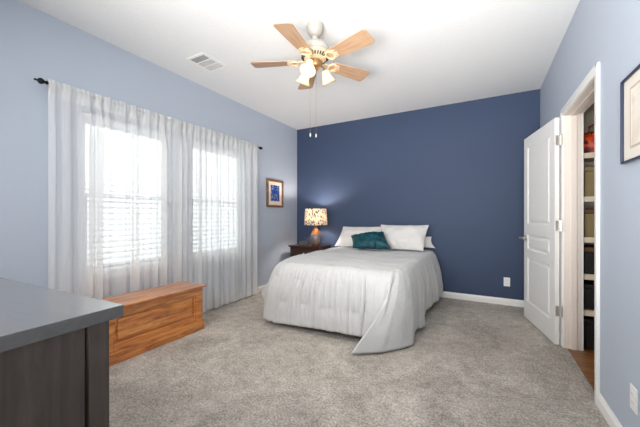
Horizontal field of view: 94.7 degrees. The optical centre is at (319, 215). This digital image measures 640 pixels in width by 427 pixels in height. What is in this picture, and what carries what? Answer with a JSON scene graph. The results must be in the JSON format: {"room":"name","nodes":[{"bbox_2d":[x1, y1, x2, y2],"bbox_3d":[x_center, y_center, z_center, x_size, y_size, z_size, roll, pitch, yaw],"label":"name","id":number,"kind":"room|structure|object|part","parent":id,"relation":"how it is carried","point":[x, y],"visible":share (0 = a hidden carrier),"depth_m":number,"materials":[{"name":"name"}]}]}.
{"room":"bedroom","nodes":[
{"label":"bedroom","id":0,"kind":"room"},
{"bbox_2d":[0,0,296,287],"bbox_3d":[-1.754,-0.212,3.152,0.140,2.740,5.261,0,0,29],"label":"wall","id":1,"kind":"structure","parent":0,"point":[34,43],"depth_m":2.40,"materials":[{"name":"blue paint"}]},
{"bbox_2d":[34,78,262,149],"bbox_3d":[-1.516,-1.014,3.326,0.108,0.070,2.585,0,0,29],"label":"curtain rod","id":2,"kind":"object","parent":1,"relation":"attached to","point":[39,80],"visible":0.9,"depth_m":2.21,"materials":[{"name":"black metal"}]},
{"bbox_2d":[48,79,153,298],"bbox_3d":[-1.879,0.044,2.608,0.076,2.184,0.816,0,0,29],"label":"sheer curtain","id":3,"kind":"object","parent":2,"relation":"hanging from","point":[100,147],"visible":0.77,"depth_m":2.53,"materials":[{"name":"white fabric"}]},
{"bbox_2d":[153,112,196,286],"bbox_3d":[-1.557,0.044,3.188,0.074,2.184,0.509,0,0,29],"label":"sheer curtain","id":4,"kind":"object","parent":2,"relation":"hanging from","point":[174,140],"visible":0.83,"depth_m":3.17,"materials":[{"name":"white fabric"}]},
{"bbox_2d":[196,125,231,311],"bbox_3d":[-1.305,0.044,3.646,0.074,2.184,0.535,0,0,29],"label":"sheer curtain","id":5,"kind":"object","parent":2,"relation":"hanging from","point":[213,148],"visible":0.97,"depth_m":3.63,"materials":[{"name":"white fabric"}]},
{"bbox_2d":[231,136,257,301],"bbox_3d":[-1.050,0.044,4.107,0.072,2.184,0.516,0,0,29],"label":"sheer curtain","id":6,"kind":"object","parent":2,"relation":"hanging from","point":[244,163],"visible":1,"depth_m":4.07,"materials":[{"name":"white fabric"}]},
{"bbox_2d":[152,130,152,266],"bbox_3d":[-1.856,-0.184,2.905,0.067,1.428,0.834,0,0,29],"label":"window blind","id":7,"kind":"object","parent":1,"relation":"attached to","point":[152,130],"visible":0.02,"depth_m":3.09,"materials":[{"name":"white plastic"}]},
{"bbox_2d":[258,284,266,291],"bbox_3d":[-1.658,1.116,3.167,0.014,0.084,5.140,0,0,29],"label":"baseboard","id":8,"kind":"structure","parent":1,"relation":"attached to","point":[260,288],"depth_m":4.53,"materials":[{"name":"white paint"}]},
{"bbox_2d":[266,178,283,207],"bbox_3d":[-0.732,-0.367,4.826,0.026,0.450,0.430,0,0,29],"label":"picture frame","id":9,"kind":"object","parent":1,"relation":"attached to","point":[274,189],"visible":1,"depth_m":4.81,"materials":[{"name":"brown wood"}]},
{"bbox_2d":[271,185,278,200],"bbox_3d":[-0.735,-0.372,4.827,0.002,0.260,0.230,0,0,29],"label":"print","id":10,"kind":"object","parent":9,"relation":"attached to","point":[274,188],"depth_m":4.82},
{"bbox_2d":[18,0,579,129],"bbox_3d":[-0.083,-1.632,2.297,4.013,0.100,5.540,0,0,29],"label":"ceiling","id":11,"kind":"structure","parent":0,"point":[423,54],"depth_m":2.72,"materials":[{"name":"paint"}]},
{"bbox_2d":[186,52,226,71],"bbox_3d":[-1.164,-1.578,3.042,0.250,0.008,0.310,0,0,29],"label":"ceiling vent","id":12,"kind":"object","parent":11,"relation":"in","point":[202,60],"visible":1,"depth_m":3.03,"materials":[{"name":"white metal"}]},
{"bbox_2d":[251,20,373,136],"bbox_3d":[-0.044,-1.115,2.422,1.044,0.933,1.023,0,0,29],"label":"ceiling fan","id":13,"kind":"object","parent":11,"relation":"hanging from","point":[315,52],"visible":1,"depth_m":2.37,"materials":[{"name":"brown wood"}]},
{"bbox_3d":[-0.378,-1.280,2.484,0.392,0.034,0.150,0,0,6],"label":"blade","id":14,"kind":"part","parent":13,"relation":"part of","materials":[{"name":"brown wood"}]},
{"bbox_3d":[-0.178,-1.280,2.139,0.150,0.034,0.392,0,0,24],"label":"blade","id":15,"kind":"part","parent":13,"relation":"part of","materials":[{"name":"brown wood"}]},
{"bbox_3d":[-0.150,-1.178,2.544,0.122,0.134,0.121,0,0,-6],"label":"lamp shade","id":16,"kind":"part","parent":13,"relation":"part of","materials":[{"name":"white glass"}]},
{"bbox_3d":[-0.097,-1.178,2.315,0.122,0.134,0.121,0,0,-19],"label":"lamp shade","id":17,"kind":"part","parent":13,"relation":"part of","materials":[{"name":"white glass"}]},
{"bbox_3d":[-0.112,-1.280,2.781,0.150,0.034,0.392,0,0,-12],"label":"blade","id":18,"kind":"part","parent":13,"relation":"part of","materials":[{"name":"brown wood"}]},
{"bbox_3d":[0.076,-1.178,2.529,0.126,0.134,0.126,0,0,29],"label":"lamp shade","id":19,"kind":"part","parent":13,"relation":"part of","materials":[{"name":"white glass"}]},
{"bbox_3d":[0.253,-1.280,2.619,0.392,0.034,0.150,0,0,-30],"label":"blade","id":20,"kind":"part","parent":13,"relation":"part of","materials":[{"name":"brown wood"}]},
{"bbox_3d":[0.212,-1.280,2.223,0.392,0.034,0.150,0,0,42],"label":"blade","id":21,"kind":"part","parent":13,"relation":"part of","materials":[{"name":"brown wood"}]},
{"bbox_2d":[109,291,608,426],"bbox_3d":[0.519,1.218,1.964,5.390,0.120,5.540,0,0,29],"label":"floor","id":22,"kind":"structure","parent":0,"point":[471,363],"depth_m":2.12,"materials":[{"name":"carpet"}]},
{"bbox_2d":[0,277,123,426],"bbox_3d":[-1.548,0.733,1.149,1.660,0.850,0.550,0,0,26],"label":"dresser","id":23,"kind":"object","parent":22,"relation":"on","point":[54,344],"visible":1,"depth_m":0.91,"materials":[{"name":"grey wood"}]},
{"bbox_3d":[-0.848,0.709,0.800,0.012,0.718,0.358,0,0,26],"label":"panel","id":24,"kind":"part","parent":23,"relation":"part of","materials":[{"name":"grey wood"}]},
{"bbox_3d":[-0.763,0.754,0.999,0.060,0.808,0.062,0,0,26],"label":"leg","id":25,"kind":"part","parent":23,"relation":"part of","materials":[{"name":"grey wood"}]},
{"bbox_2d":[100,281,205,366],"bbox_3d":[-1.564,0.932,2.703,0.368,0.452,0.964,0,0,29],"label":"chest","id":26,"kind":"object","parent":22,"relation":"on","point":[154,317],"visible":0.69,"depth_m":2.62,"materials":[{"name":"brown wood"}]},
{"bbox_3d":[-1.564,0.716,2.703,0.368,0.020,0.964,0,0,29],"label":"lid","id":27,"kind":"part","parent":26,"relation":"part of","materials":[{"name":"brown wood"}]},
{"bbox_3d":[-1.437,0.904,2.634,0.016,0.237,0.750,0,0,29],"label":"moulding","id":28,"kind":"part","parent":26,"relation":"part of","materials":[{"name":"brown wood"}]},
{"bbox_3d":[-1.440,0.904,2.635,0.010,0.171,0.684,0,0,29],"label":"panel","id":29,"kind":"part","parent":26,"relation":"part of","materials":[{"name":"brown wood"}]},
{"bbox_3d":[-1.436,0.897,2.633,0.020,0.341,0.920,0,0,29],"label":"frame","id":30,"kind":"part","parent":26,"relation":"part of","materials":[{"name":"brown wood"}]},
{"bbox_2d":[288,244,330,256],"bbox_3d":[-0.172,0.826,5.002,0.600,0.665,0.430,0,0,29],"label":"nightstand","id":31,"kind":"object","parent":22,"relation":"on","point":[296,249],"visible":0.24,"depth_m":4.88,"materials":[{"name":"brown wood"}]},
{"bbox_2d":[299,240,308,244],"bbox_3d":[-0.273,0.453,5.005,0.150,0.079,0.103,0,0,4],"label":"alarm clock","id":32,"kind":"object","parent":31,"relation":"on","point":[303,242],"visible":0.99,"depth_m":4.96,"materials":[{"name":"black plastic"}]},
{"bbox_3d":[-0.257,0.616,4.848,0.510,0.175,0.022,0,0,29],"label":"drawer","id":33,"kind":"part","parent":31,"relation":"part of","materials":[{"name":"brown wood"}]},
{"bbox_2d":[304,207,326,245],"bbox_3d":[-0.069,0.172,4.859,0.384,0.640,0.384,0,0,29],"label":"table lamp","id":34,"kind":"object","parent":31,"relation":"on","point":[315,216],"visible":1,"depth_m":4.73,"materials":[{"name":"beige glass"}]},
{"bbox_3d":[-0.069,0.014,4.859,0.384,0.267,0.384,0,0,29],"label":"lamp shade","id":35,"kind":"part","parent":34,"relation":"part of","materials":[{"name":"multicoloured fabric"}]},
{"bbox_2d":[584,316,593,349],"bbox_3d":[2.562,1.027,2.600,0.430,0.260,0.310,0,0,29],"label":"storage box","id":36,"kind":"object","parent":22,"relation":"on","point":[588,320],"visible":0.24,"depth_m":2.56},
{"bbox_3d":[2.562,0.917,2.600,0.430,0.040,0.310,0,0,29],"label":"lid","id":37,"kind":"part","parent":36,"relation":"part of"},
{"bbox_3d":[0.582,0.845,3.803,1.380,0.625,1.760,0,0,29],"label":"bed","id":38,"kind":"object","parent":22,"relation":"on","visible":0},
{"bbox_2d":[261,246,442,353],"bbox_3d":[0.405,0.810,3.640,1.796,0.671,2.215,0,0,31],"label":"comforter","id":39,"kind":"object","parent":38,"relation":"on","point":[381,297],"visible":0.99,"depth_m":2.84,"materials":[{"name":"fabric"}]},
{"bbox_2d":[335,226,381,245],"bbox_3d":[0.599,0.318,4.579,0.720,0.315,0.257,0,0,29],"label":"bed pillow","id":40,"kind":"object","parent":39,"relation":"on","point":[345,239],"visible":0.54,"depth_m":4.57,"materials":[{"name":"fabric"}]},
{"bbox_2d":[351,231,391,248],"bbox_3d":[0.704,0.342,4.149,0.642,0.248,0.254,0,0,24],"label":"throw cushion","id":41,"kind":"object","parent":39,"relation":"on","point":[367,240],"visible":1,"depth_m":4.07,"materials":[{"name":"teal fabric"}]},
{"bbox_2d":[381,225,428,250],"bbox_3d":[1.169,0.300,4.209,0.695,0.350,0.286,0,0,29],"label":"bed pillow","id":42,"kind":"object","parent":39,"relation":"on","point":[406,237],"visible":0.93,"depth_m":4.11,"materials":[{"name":"fabric"}]},
{"bbox_2d":[424,237,434,247],"bbox_3d":[1.383,0.373,4.327,0.595,0.173,0.110,0,0,29],"label":"bed pillow","id":43,"kind":"object","parent":39,"relation":"on","point":[427,243],"visible":0.2,"depth_m":4.21,"materials":[{"name":"fabric"}]},
{"bbox_2d":[297,89,539,299],"bbox_3d":[1.189,-0.212,4.599,4.013,2.740,0.120,0,0,29],"label":"wall","id":44,"kind":"structure","parent":0,"point":[456,170],"depth_m":4.22,"materials":[{"name":"blue paint"}]},
{"bbox_2d":[439,291,523,306],"bbox_3d":[1.156,1.116,4.540,3.585,0.084,0.014,0,0,29],"label":"baseboard","id":45,"kind":"structure","parent":44,"relation":"attached to","point":[487,299],"depth_m":3.96,"materials":[{"name":"white paint"}]},
{"bbox_2d":[504,277,509,286],"bbox_3d":[2.432,0.858,3.839,0.072,0.116,0.008,0,0,29],"label":"wall outlet","id":46,"kind":"object","parent":44,"relation":"attached to","point":[506,280],"visible":1,"depth_m":3.84,"materials":[{"name":"white plastic"}]},
{"bbox_2d":[584,103,593,244],"bbox_3d":[2.616,-0.262,1.697,1.462,2.840,2.300,0,0,29],"label":"wall","id":47,"kind":"structure","parent":0,"point":[589,113],"depth_m":2.87,"materials":[{"name":"paint"}]},
{"bbox_2d":[584,152,593,166],"bbox_3d":[2.937,-0.512,2.437,1.300,0.061,0.452,0,0,29],"label":"closet shelf","id":48,"kind":"object","parent":47,"relation":"attached to","point":[588,157],"visible":0.21,"depth_m":2.73,"materials":[{"name":"paint"}]},
{"bbox_2d":[584,124,593,152],"bbox_3d":[2.466,-0.690,2.643,0.283,0.293,0.233,0,0,29],"label":"tote bag","id":49,"kind":"object","parent":48,"relation":"on","point":[588,137],"visible":0.19,"depth_m":2.60,"materials":[{"name":"red fabric"}]},
{"bbox_2d":[584,196,593,204],"bbox_3d":[2.937,-0.138,2.437,1.300,0.061,0.452,0,0,29],"label":"closet shelf","id":50,"kind":"object","parent":47,"relation":"attached to","point":[588,200],"visible":0.21,"depth_m":2.54,"materials":[{"name":"paint"}]},
{"bbox_2d":[584,166,593,196],"bbox_3d":[2.553,-0.298,2.605,0.410,0.260,0.310,0,0,29],"label":"storage box","id":51,"kind":"object","parent":50,"relation":"on","point":[588,171],"visible":0.24,"depth_m":2.56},
{"bbox_3d":[2.553,-0.408,2.605,0.410,0.040,0.310,0,0,29],"label":"lid","id":52,"kind":"part","parent":51,"relation":"part of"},
{"bbox_2d":[584,309,593,316],"bbox_3d":[2.937,0.843,2.437,1.300,0.061,0.452,0,0,29],"label":"closet shelf","id":53,"kind":"object","parent":47,"relation":"attached to","point":[587,312],"visible":0.21,"depth_m":2.53,"materials":[{"name":"paint"}]},
{"bbox_2d":[584,280,593,309],"bbox_3d":[2.562,0.702,2.600,0.430,0.220,0.310,0,0,29],"label":"storage box","id":54,"kind":"object","parent":53,"relation":"on","point":[588,284],"visible":0.25,"depth_m":2.56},
{"bbox_3d":[2.562,0.612,2.600,0.430,0.040,0.310,0,0,29],"label":"lid","id":55,"kind":"part","parent":54,"relation":"part of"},
{"bbox_2d":[584,273,593,279],"bbox_3d":[2.937,0.532,2.437,1.300,0.061,0.452,0,0,29],"label":"closet shelf","id":56,"kind":"object","parent":47,"relation":"attached to","point":[586,276],"visible":0.21,"depth_m":2.53,"materials":[{"name":"paint"}]},
{"bbox_2d":[584,245,593,273],"bbox_3d":[2.562,0.387,2.600,0.430,0.230,0.310,0,0,29],"label":"storage box","id":57,"kind":"object","parent":56,"relation":"on","point":[588,249],"visible":0.26,"depth_m":2.56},
{"bbox_3d":[2.562,0.292,2.600,0.430,0.040,0.310,0,0,29],"label":"lid","id":58,"kind":"part","parent":57,"relation":"part of","materials":[{"name":"brown cardboard"}]},
{"bbox_2d":[584,237,593,242],"bbox_3d":[2.937,0.212,2.437,1.300,0.061,0.452,0,0,29],"label":"closet shelf","id":59,"kind":"object","parent":47,"relation":"attached to","point":[586,239],"visible":0.21,"depth_m":2.53,"materials":[{"name":"paint"}]},
{"bbox_2d":[584,209,593,236],"bbox_3d":[2.553,0.062,2.605,0.410,0.240,0.310,0,0,29],"label":"storage box","id":60,"kind":"object","parent":59,"relation":"on","point":[588,213],"visible":0.25,"depth_m":2.56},
{"bbox_3d":[2.553,-0.038,2.605,0.410,0.040,0.310,0,0,29],"label":"lid","id":61,"kind":"part","parent":60,"relation":"part of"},
{"bbox_2d":[540,0,639,426],"bbox_3d":[1.520,-0.212,1.343,0.115,2.740,5.261,0,0,29],"label":"wall","id":62,"kind":"structure","parent":0,"point":[606,32],"depth_m":1.62,"materials":[{"name":"blue paint"}]},
{"bbox_2d":[519,118,562,344],"bbox_3d":[2.231,0.135,2.989,0.180,2.022,0.827,0,0,18],"label":"door","id":63,"kind":"structure","parent":62,"relation":"in","point":[542,225],"depth_m":2.87,"materials":[{"name":"white paint"}]},
{"bbox_3d":[2.236,-0.334,3.004,0.035,0.850,0.582,0,0,18],"label":"panel","id":64,"kind":"part","parent":63,"relation":"part of","materials":[{"name":"white paint"}]},
{"bbox_3d":[2.236,0.286,3.004,0.035,0.170,0.582,0,0,18],"label":"panel","id":65,"kind":"part","parent":63,"relation":"part of","materials":[{"name":"white paint"}]},
{"bbox_3d":[2.236,0.704,3.004,0.035,0.495,0.582,0,0,18],"label":"panel","id":66,"kind":"part","parent":63,"relation":"part of","materials":[{"name":"white paint"}]},
{"bbox_2d":[560,62,599,404],"bbox_3d":[1.987,0.110,2.189,0.149,2.097,0.969,0,0,29],"label":"trim","id":67,"kind":"structure","parent":62,"relation":"attached to","point":[594,73],"depth_m":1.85,"materials":[{"name":"white paint"}]},
{"bbox_2d":[597,393,622,426],"bbox_3d":[0.972,1.116,0.485,0.014,0.084,2.990,0,0,29],"label":"baseboard","id":68,"kind":"structure","parent":62,"relation":"attached to","point":[611,419],"depth_m":1.66,"materials":[{"name":"white paint"}]},
{"bbox_2d":[620,64,639,163],"bbox_3d":[1.375,-0.462,1.228,0.022,0.410,0.550,0,0,29],"label":"picture frame","id":69,"kind":"object","parent":62,"relation":"attached to","point":[630,85],"visible":1,"depth_m":1.39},
{"bbox_2d":[631,82,639,145],"bbox_3d":[1.376,-0.462,1.228,0.002,0.268,0.362,0,0,29],"label":"print","id":70,"kind":"object","parent":69,"relation":"attached to","point":[635,88],"depth_m":1.35},
{"bbox_2d":[630,383,637,414],"bbox_3d":[1.473,0.858,1.386,0.008,0.116,0.072,0,0,29],"label":"wall outlet","id":71,"kind":"object","parent":62,"relation":"attached to","point":[633,391],"visible":1,"depth_m":1.38,"materials":[{"name":"white plastic"}]}
]}

